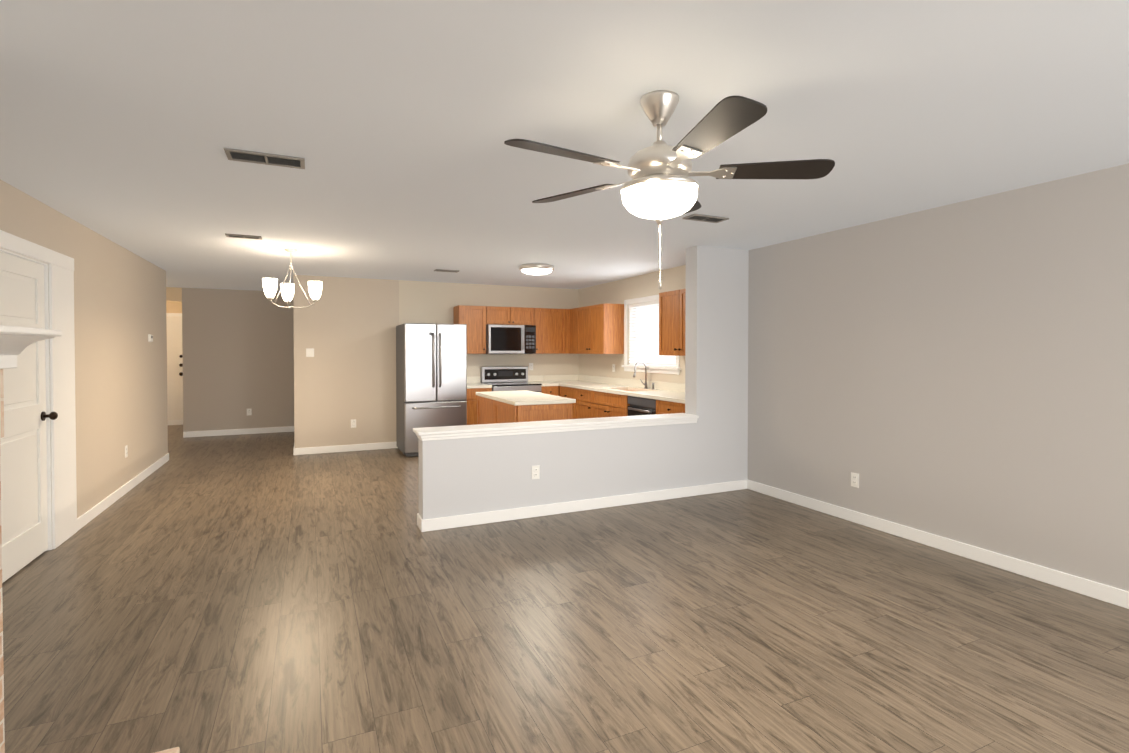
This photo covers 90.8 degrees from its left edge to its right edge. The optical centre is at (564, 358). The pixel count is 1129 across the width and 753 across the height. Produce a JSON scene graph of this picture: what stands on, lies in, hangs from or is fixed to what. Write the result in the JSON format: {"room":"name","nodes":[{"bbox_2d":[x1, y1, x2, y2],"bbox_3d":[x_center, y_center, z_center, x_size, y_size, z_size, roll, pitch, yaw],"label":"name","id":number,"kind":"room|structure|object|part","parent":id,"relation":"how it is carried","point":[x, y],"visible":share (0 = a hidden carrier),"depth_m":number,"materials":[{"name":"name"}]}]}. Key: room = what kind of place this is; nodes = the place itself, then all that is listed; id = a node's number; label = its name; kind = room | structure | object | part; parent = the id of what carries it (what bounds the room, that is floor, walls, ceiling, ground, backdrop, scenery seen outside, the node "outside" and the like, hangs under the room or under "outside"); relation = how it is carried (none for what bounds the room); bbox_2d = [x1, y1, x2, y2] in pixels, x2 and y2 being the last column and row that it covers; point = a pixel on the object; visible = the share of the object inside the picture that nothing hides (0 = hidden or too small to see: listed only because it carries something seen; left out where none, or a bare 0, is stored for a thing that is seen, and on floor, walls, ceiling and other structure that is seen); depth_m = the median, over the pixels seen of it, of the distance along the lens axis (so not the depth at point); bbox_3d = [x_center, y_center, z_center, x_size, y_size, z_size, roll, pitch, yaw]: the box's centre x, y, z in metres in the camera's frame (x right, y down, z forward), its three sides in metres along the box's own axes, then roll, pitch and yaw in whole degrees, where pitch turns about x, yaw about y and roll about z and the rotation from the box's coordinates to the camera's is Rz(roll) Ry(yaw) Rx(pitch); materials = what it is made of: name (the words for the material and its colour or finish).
{"room":"living room","nodes":[
{"label":"living room","id":0,"kind":"room"},
{"bbox_2d":[0,180,167,517],"bbox_3d":[-3.905,0.131,4.363,0.120,2.440,6.130,0,1,-25],"label":"wall","id":1,"kind":"structure","parent":0,"point":[120,359],"depth_m":5.10,"materials":[{"name":"beige paint"}]},
{"bbox_2d":[0,252,57,582],"bbox_3d":[-3.471,0.349,3.575,0.117,2.003,0.800,0,1,-25],"label":"closet door","id":2,"kind":"structure","parent":1,"relation":"in","point":[24,503],"depth_m":3.63,"materials":[{"name":"white wood"}]},
{"bbox_2d":[0,230,76,550],"bbox_3d":[-3.586,0.296,3.692,0.142,2.130,1.340,0,1,-25],"label":"door frame","id":3,"kind":"structure","parent":1,"relation":"attached to","point":[60,402],"depth_m":4.05,"materials":[{"name":"white wood"}]},
{"bbox_2d":[77,453,168,530],"bbox_3d":[-4.466,1.282,5.768,0.014,0.095,3.140,0,1,-25],"label":"baseboard","id":4,"kind":"structure","parent":1,"relation":"attached to","point":[88,516],"depth_m":5.27,"materials":[{"name":"white wood"}]},
{"bbox_2d":[125,445,127,457],"bbox_3d":[-4.376,0.923,5.561,0.008,0.116,0.072,0,1,-25],"label":"outlet","id":5,"kind":"object","parent":1,"relation":"attached to","point":[126,450],"visible":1,"depth_m":5.55,"materials":[{"name":"white plastic"}]},
{"bbox_2d":[148,334,152,341],"bbox_3d":[-4.765,-0.240,6.411,0.022,0.090,0.120,0,1,-25],"label":"thermostat","id":6,"kind":"object","parent":1,"relation":"attached to","point":[150,337],"visible":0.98,"depth_m":6.37,"materials":[{"name":"white plastic"}]},
{"bbox_2d":[166,301,181,312],"bbox_3d":[-7.605,0.039,10.582,1.500,2.440,0.120,0,1,-25],"label":"wall","id":7,"kind":"structure","parent":0,"point":[173,307],"depth_m":10.58,"materials":[{"name":"beige paint"}]},
{"bbox_2d":[166,313,181,316],"bbox_3d":[-7.667,0.195,10.480,1.040,2.130,0.018,0,1,-25],"label":"door frame","id":8,"kind":"structure","parent":7,"relation":"attached to","point":[173,314],"depth_m":10.57,"materials":[{"name":"white wood"}]},
{"bbox_2d":[166,317,182,419],"bbox_3d":[-7.655,0.227,10.454,0.894,2.047,0.074,0,1,-25],"label":"front door","id":9,"kind":"structure","parent":7,"relation":"in","point":[174,374],"depth_m":10.59,"materials":[{"name":"white wood"}]},
{"bbox_2d":[168,420,182,424],"bbox_3d":[-7.577,1.212,10.539,1.260,0.095,0.014,0,1,-25],"label":"baseboard","id":10,"kind":"structure","parent":7,"relation":"attached to","point":[175,422],"depth_m":10.61,"materials":[{"name":"white wood"}]},
{"bbox_2d":[166,287,293,431],"bbox_3d":[-6.047,0.059,9.206,2.950,2.440,0.120,0,1,-25],"label":"wall","id":11,"kind":"structure","parent":0,"point":[238,352],"depth_m":9.37,"materials":[{"name":"beige paint"}]},
{"bbox_2d":[183,426,293,437],"bbox_3d":[-5.446,1.229,9.424,1.690,0.095,0.014,0,1,-25],"label":"baseboard","id":12,"kind":"structure","parent":11,"relation":"attached to","point":[236,431],"depth_m":9.38,"materials":[{"name":"white wood"}]},
{"bbox_2d":[247,409,251,414],"bbox_3d":[-5.360,0.900,9.460,0.072,0.116,0.008,0,1,-25],"label":"outlet","id":13,"kind":"object","parent":11,"relation":"attached to","point":[249,411],"visible":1,"depth_m":9.46,"materials":[{"name":"white plastic"}]},
{"bbox_2d":[293,275,578,447],"bbox_3d":[-1.742,0.070,8.484,4.280,2.440,0.150,0,1,-25],"label":"wall","id":14,"kind":"structure","parent":0,"point":[345,328],"depth_m":7.91,"materials":[{"name":"beige paint"}]},
{"bbox_2d":[306,348,313,356],"bbox_3d":[-3.473,-0.087,7.600,0.100,0.116,0.015,0,1,-25],"label":"light switch","id":15,"kind":"object","parent":14,"relation":"attached to","point":[309,352],"visible":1,"depth_m":7.60,"materials":[{"name":"white plastic"}]},
{"bbox_2d":[293,442,397,454],"bbox_3d":[-3.038,1.252,7.819,1.384,0.095,0.014,0,1,-25],"label":"baseboard","id":16,"kind":"structure","parent":14,"relation":"attached to","point":[341,448],"depth_m":7.79,"materials":[{"name":"white wood"}]},
{"bbox_2d":[351,419,355,427],"bbox_3d":[-2.974,0.909,7.846,0.072,0.116,0.008,0,1,-25],"label":"outlet","id":17,"kind":"object","parent":14,"relation":"attached to","point":[353,423],"visible":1,"depth_m":7.84,"materials":[{"name":"white plastic"}]},
{"bbox_2d":[453,305,488,352],"bbox_3d":[-1.422,-0.433,8.355,0.413,0.710,0.329,0,1,-25],"label":"upper cabinet","id":18,"kind":"object","parent":14,"relation":"attached to","point":[476,318],"depth_m":8.23,"materials":[{"name":"brown wood"}]},
{"bbox_2d":[467,376,479,382],"bbox_3d":[-1.488,0.319,8.507,0.415,0.100,0.018,0,1,-25],"label":"backsplash","id":19,"kind":"structure","parent":14,"relation":"attached to","point":[475,379],"depth_m":8.55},
{"bbox_2d":[489,306,516,324],"bbox_3d":[-1.036,-0.656,8.528,0.436,0.270,0.329,0,1,-25],"label":"upper cabinet","id":20,"kind":"object","parent":14,"relation":"attached to","point":[497,315],"depth_m":8.40,"materials":[{"name":"brown wood"}]},
{"bbox_2d":[486,324,535,353],"bbox_3d":[-0.857,-0.296,8.538,0.756,0.439,0.466,0,1,-25],"label":"microwave","id":21,"kind":"object","parent":20,"relation":"attached to","point":[510,339],"visible":0.98,"depth_m":8.35,"materials":[{"name":"grey metal"}]},
{"bbox_2d":[517,307,536,324],"bbox_3d":[-0.738,-0.658,8.665,0.436,0.270,0.329,0,1,-25],"label":"upper cabinet","id":22,"kind":"object","parent":14,"relation":"attached to","point":[525,316],"depth_m":8.56,"materials":[{"name":"brown wood"}]},
{"bbox_2d":[536,308,564,352],"bbox_3d":[-0.261,-0.441,8.886,0.613,0.710,0.329,0,1,-25],"label":"upper cabinet","id":23,"kind":"object","parent":14,"relation":"attached to","point":[550,327],"depth_m":8.73,"materials":[{"name":"brown wood"}]},
{"bbox_2d":[544,374,575,381],"bbox_3d":[-0.057,0.310,9.161,0.610,0.100,0.018,0,1,-25],"label":"backsplash","id":24,"kind":"structure","parent":14,"relation":"attached to","point":[547,378],"depth_m":9.12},
{"bbox_2d":[0,0,1128,290],"bbox_3d":[-1.776,-1.139,5.026,7.500,0.080,15.040,0,1,-25],"label":"ceiling","id":25,"kind":"structure","parent":0,"point":[396,124],"depth_m":2.46,"materials":[{"name":"white paint"}]},
{"bbox_2d":[225,233,261,239],"bbox_3d":[-2.861,-1.093,4.971,0.280,0.010,0.120,0,1,-25],"label":"ceiling vent","id":26,"kind":"object","parent":25,"relation":"in","point":[243,236],"visible":1,"depth_m":4.95,"materials":[{"name":"silver metal"}]},
{"bbox_2d":[224,148,304,168],"bbox_3d":[-1.585,-1.063,2.959,0.370,0.010,0.170,0,1,-25],"label":"ceiling vent","id":27,"kind":"object","parent":25,"relation":"in","point":[263,158],"visible":1,"depth_m":2.95,"materials":[{"name":"silver metal"}]},
{"bbox_2d":[262,248,321,308],"bbox_3d":[-2.760,-0.810,5.670,0.535,0.596,0.516,0,1,-25],"label":"chandelier","id":28,"kind":"object","parent":25,"relation":"hanging from","point":[286,289],"visible":1,"depth_m":5.60,"materials":[{"name":"white glass"}]},
{"bbox_3d":[-2.863,-0.688,5.414,0.134,0.184,0.134,0,1,-25],"label":"lamp shade","id":29,"kind":"part","parent":28,"relation":"part of","materials":[{"name":"white glass"}]},
{"bbox_3d":[-2.895,-0.694,5.820,0.134,0.184,0.134,0,1,-25],"label":"lamp shade","id":30,"kind":"part","parent":28,"relation":"part of","materials":[{"name":"white glass"}]},
{"bbox_3d":[-2.528,-0.691,5.645,0.134,0.184,0.134,0,1,-25],"label":"lamp shade","id":31,"kind":"part","parent":28,"relation":"part of","materials":[{"name":"white glass"}]},
{"bbox_2d":[434,269,458,272],"bbox_3d":[-1.502,-1.124,7.098,0.300,0.010,0.130,0,1,-25],"label":"ceiling vent","id":32,"kind":"object","parent":25,"relation":"in","point":[442,270],"visible":1,"depth_m":7.07,"materials":[{"name":"silver metal"}]},
{"bbox_2d":[519,263,553,274],"bbox_3d":[-0.338,-1.073,6.740,0.420,0.102,0.420,0,1,-25],"label":"kitchen ceiling light","id":33,"kind":"object","parent":25,"relation":"attached to","point":[536,269],"visible":1,"depth_m":6.60,"materials":[{"name":"white glass"}]},
{"bbox_3d":[-0.338,-1.049,6.740,0.378,0.052,0.378,0,1,-25],"label":"lamp shade","id":34,"kind":"part","parent":33,"relation":"part of","materials":[{"name":"white glass"}]},
{"bbox_2d":[504,90,834,288],"bbox_3d":[0.365,-0.670,2.239,1.288,0.774,1.302,0,1,-25],"label":"ceiling fan","id":35,"kind":"object","parent":25,"relation":"hanging from","point":[660,187],"visible":1,"depth_m":2.17,"materials":[{"name":"silver metal"}]},
{"bbox_3d":[0.387,-0.630,2.272,0.304,0.106,0.304,0,1,-25],"label":"lamp shade","id":36,"kind":"part","parent":35,"relation":"part of","materials":[{"name":"white glass"}]},
{"bbox_2d":[682,214,728,222],"bbox_3d":[1.089,-1.083,4.291,0.330,0.010,0.150,0,1,-25],"label":"ceiling vent","id":37,"kind":"object","parent":25,"relation":"in","point":[705,218],"visible":1,"depth_m":4.28,"materials":[{"name":"silver metal"}]},
{"bbox_2d":[2,425,1128,752],"bbox_3d":[-1.776,1.380,5.063,7.500,0.080,15.040,0,1,-25],"label":"floor","id":38,"kind":"structure","parent":0,"point":[252,593],"depth_m":2.81,"materials":[{"name":"brown wood"}]},
{"bbox_2d":[155,747,179,752],"bbox_3d":[-1.086,1.367,0.744,0.554,0.075,2.270,0,1,-25],"label":"brick hearth","id":39,"kind":"object","parent":38,"relation":"on","point":[175,750],"visible":1,"depth_m":1.87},
{"bbox_2d":[396,323,466,456],"bbox_3d":[-1.875,0.409,7.834,0.835,1.780,0.872,0,1,-25],"label":"refrigerator","id":40,"kind":"object","parent":38,"relation":"on","point":[431,375],"visible":0.94,"depth_m":7.49,"materials":[{"name":"grey metal"}]},
{"bbox_2d":[466,387,491,424],"bbox_3d":[-1.362,0.853,8.242,0.411,0.880,0.619,0,1,-25],"label":"base cabinet","id":41,"kind":"object","parent":38,"relation":"on","point":[471,400],"depth_m":7.93,"materials":[{"name":"brown wood"}]},
{"bbox_2d":[467,383,491,386],"bbox_3d":[-1.361,0.394,8.230,0.415,0.040,0.630,0,1,-25],"label":"countertop","id":42,"kind":"structure","parent":41,"relation":"on","point":[468,384],"depth_m":8.01,"materials":[{"name":"beige stone"}]},
{"bbox_2d":[481,366,541,392],"bbox_3d":[-0.805,0.706,8.440,0.758,1.170,0.714,0,1,-25],"label":"range","id":43,"kind":"object","parent":38,"relation":"on","point":[512,378],"visible":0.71,"depth_m":8.59,"materials":[{"name":"grey metal"}]},
{"bbox_2d":[476,394,575,423],"bbox_3d":[-0.481,0.884,6.194,0.619,0.880,1.386,0,1,-25],"label":"kitchen island","id":44,"kind":"object","parent":38,"relation":"on","point":[493,407],"depth_m":5.65,"materials":[{"name":"brown wood"}]},
{"bbox_2d":[476,390,575,405],"bbox_3d":[-0.478,0.424,6.203,0.660,0.040,1.420,0,1,-25],"label":"island countertop","id":45,"kind":"structure","parent":44,"relation":"on","point":[515,397],"depth_m":6.03,"materials":[{"name":"beige stone"}]},
{"bbox_2d":[541,383,558,395],"bbox_3d":[-0.347,0.847,8.706,0.286,0.880,0.619,0,1,-25],"label":"base cabinet","id":46,"kind":"object","parent":38,"relation":"on","point":[546,390],"depth_m":8.43,"materials":[{"name":"brown wood"}]},
{"bbox_2d":[540,383,557,386],"bbox_3d":[-0.345,0.387,8.694,0.287,0.040,0.630,0,1,-25],"label":"countertop","id":47,"kind":"structure","parent":46,"relation":"on","point":[543,384],"depth_m":8.42,"materials":[{"name":"beige stone"}]},
{"bbox_2d":[560,386,571,397],"bbox_3d":[0.327,0.852,8.362,0.619,0.880,0.594,0,1,-25],"label":"base cabinet","id":48,"kind":"object","parent":38,"relation":"on","point":[565,391],"depth_m":8.28,"materials":[{"name":"brown wood"}]},
{"bbox_2d":[572,386,587,418],"bbox_3d":[0.552,0.859,7.870,0.619,0.880,0.594,0,1,-25],"label":"base cabinet","id":49,"kind":"object","parent":38,"relation":"on","point":[580,408],"depth_m":7.87,"materials":[{"name":"brown wood"}]},
{"bbox_2d":[588,390,651,417],"bbox_3d":[0.830,0.868,7.261,0.619,0.880,0.962,0,1,-25],"label":"base cabinet","id":50,"kind":"object","parent":38,"relation":"on","point":[597,396],"depth_m":7.15,"materials":[{"name":"brown wood"}]},
{"bbox_2d":[552,382,684,401],"bbox_3d":[0.728,0.405,7.464,0.630,0.040,3.760,0,1,-25],"label":"countertop","id":51,"kind":"structure","parent":50,"relation":"on","point":[637,391],"depth_m":6.96,"materials":[{"name":"beige stone"}]},
{"bbox_2d":[633,361,654,388],"bbox_3d":[1.008,0.210,7.227,0.226,0.355,0.294,0,1,-25],"label":"faucet","id":52,"kind":"object","parent":51,"relation":"on","point":[645,384],"visible":1,"depth_m":7.28,"materials":[{"name":"silver metal"}]},
{"bbox_2d":[628,396,655,415],"bbox_3d":[1.129,0.881,6.532,0.620,0.876,0.606,0,1,-25],"label":"dishwasher","id":53,"kind":"object","parent":38,"relation":"on","point":[641,406],"visible":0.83,"depth_m":6.41,"materials":[{"name":"grey metal"}]},
{"bbox_2d":[652,398,684,413],"bbox_3d":[1.400,0.886,6.014,0.619,0.880,0.552,0,1,-25],"label":"base cabinet","id":54,"kind":"object","parent":38,"relation":"on","point":[663,406],"depth_m":5.93,"materials":[{"name":"brown wood"}]},
{"bbox_2d":[418,245,748,519],"bbox_3d":[0.349,0.120,5.103,3.286,2.440,0.180,0,1,-25],"label":"wall","id":55,"kind":"structure","parent":0,"point":[462,476],"depth_m":5.24,"materials":[{"name":"grey paint"}]},
{"bbox_2d":[417,513,422,529],"bbox_3d":[-1.155,1.302,4.441,0.014,0.095,0.194,0,1,-25],"label":"baseboard","id":56,"kind":"structure","parent":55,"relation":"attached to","point":[419,518],"depth_m":4.44,"materials":[{"name":"white wood"}]},
{"bbox_2d":[532,465,539,478],"bbox_3d":[-0.246,0.965,4.739,0.072,0.116,0.008,0,1,-25],"label":"outlet","id":57,"kind":"object","parent":55,"relation":"attached to","point":[536,472],"visible":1,"depth_m":4.74,"materials":[{"name":"white plastic"}]},
{"bbox_2d":[413,413,698,440],"bbox_3d":[0.035,0.592,4.966,2.676,0.075,0.260,0,1,-25],"label":"trim","id":58,"kind":"structure","parent":55,"relation":"on","point":[468,431],"depth_m":4.81,"materials":[{"name":"white"}]},
{"bbox_2d":[421,480,746,531],"bbox_3d":[0.377,1.294,5.026,3.286,0.095,0.014,0,1,-25],"label":"baseboard","id":59,"kind":"structure","parent":55,"relation":"attached to","point":[440,523],"depth_m":4.88,"materials":[{"name":"white wood"}]},
{"bbox_2d":[579,163,1128,590],"bbox_3d":[2.441,0.126,4.657,0.150,2.440,10.590,0,1,-25],"label":"wall","id":60,"kind":"structure","parent":0,"point":[959,371],"depth_m":3.84,"materials":[{"name":"grey paint"}]},
{"bbox_2d":[565,308,576,352],"bbox_3d":[0.261,-0.439,8.766,0.386,0.710,0.360,0,1,-25],"label":"upper cabinet","id":61,"kind":"object","parent":60,"relation":"attached to","point":[570,314],"depth_m":8.82,"materials":[{"name":"brown wood"}]},
{"bbox_2d":[577,307,584,352],"bbox_3d":[0.442,-0.435,8.437,0.329,0.710,0.490,0,1,-25],"label":"upper cabinet","id":62,"kind":"object","parent":60,"relation":"attached to","point":[581,310],"depth_m":8.47,"materials":[{"name":"brown wood"}]},
{"bbox_2d":[585,303,623,353],"bbox_3d":[0.600,-0.429,8.092,0.329,0.710,0.484,0,1,-25],"label":"upper cabinet","id":63,"kind":"object","parent":60,"relation":"attached to","point":[596,329],"depth_m":7.91,"materials":[{"name":"brown wood"}]},
{"bbox_2d":[576,374,684,393],"bbox_3d":[1.011,0.333,7.581,0.018,0.100,3.740,0,1,-25],"label":"backsplash","id":64,"kind":"structure","parent":60,"relation":"attached to","point":[579,378],"depth_m":7.75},
{"bbox_2d":[622,295,680,374],"bbox_3d":[1.169,-0.324,7.357,0.175,1.010,1.340,0,1,-25],"label":"window","id":65,"kind":"structure","parent":60,"relation":"in","point":[664,370],"depth_m":7.60,"materials":[{"name":"white"}]},
{"bbox_2d":[628,300,675,366],"bbox_3d":[1.155,-0.331,7.350,0.037,0.857,1.146,0,1,-25],"label":"window blinds","id":66,"kind":"object","parent":65,"relation":"attached to","point":[644,304],"visible":0.52,"depth_m":7.47,"materials":[{"name":"white plastic"}]},
{"bbox_2d":[659,291,672,355],"bbox_3d":[1.356,-0.410,6.438,0.329,0.740,0.454,0,1,-25],"label":"upper cabinet","id":67,"kind":"object","parent":60,"relation":"attached to","point":[665,298],"depth_m":6.45,"materials":[{"name":"brown wood"}]},
{"bbox_2d":[673,289,685,355],"bbox_3d":[1.500,-0.405,6.123,0.329,0.740,0.454,0,1,-25],"label":"upper cabinet","id":68,"kind":"object","parent":60,"relation":"attached to","point":[679,296],"depth_m":6.21,"materials":[{"name":"brown wood"}]},
{"bbox_2d":[851,472,858,487],"bbox_3d":[2.392,0.997,4.587,0.008,0.116,0.072,0,1,-25],"label":"outlet","id":69,"kind":"object","parent":60,"relation":"attached to","point":[854,479],"visible":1,"depth_m":4.58,"materials":[{"name":"white plastic"}]},
{"bbox_2d":[747,479,1128,608],"bbox_3d":[3.221,1.327,2.771,0.014,0.095,6.480,0,1,-25],"label":"baseboard","id":70,"kind":"structure","parent":60,"relation":"attached to","point":[1098,591],"depth_m":3.80,"materials":[{"name":"white wood"}]},
{"bbox_3d":[-1.005,0.199,-0.276,0.120,2.440,4.480,0,1,-25],"label":"wall","id":71,"kind":"structure","parent":0,"visible":0},
{"bbox_2d":[0,369,4,752],"bbox_3d":[-1.395,0.719,0.748,0.016,1.370,2.552,0,1,-25],"label":"brick wall","id":72,"kind":"structure","parent":71,"relation":"attached to","point":[2,740],"depth_m":1.90,"materials":[{"name":"brick"}]},
{"bbox_2d":[0,325,61,368],"bbox_3d":[-1.451,-0.019,0.709,0.390,0.137,2.788,0,1,-25],"label":"mantel shelf","id":73,"kind":"object","parent":71,"relation":"attached to","point":[15,341],"visible":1,"depth_m":1.86,"materials":[{"name":"white wood"}]}
]}

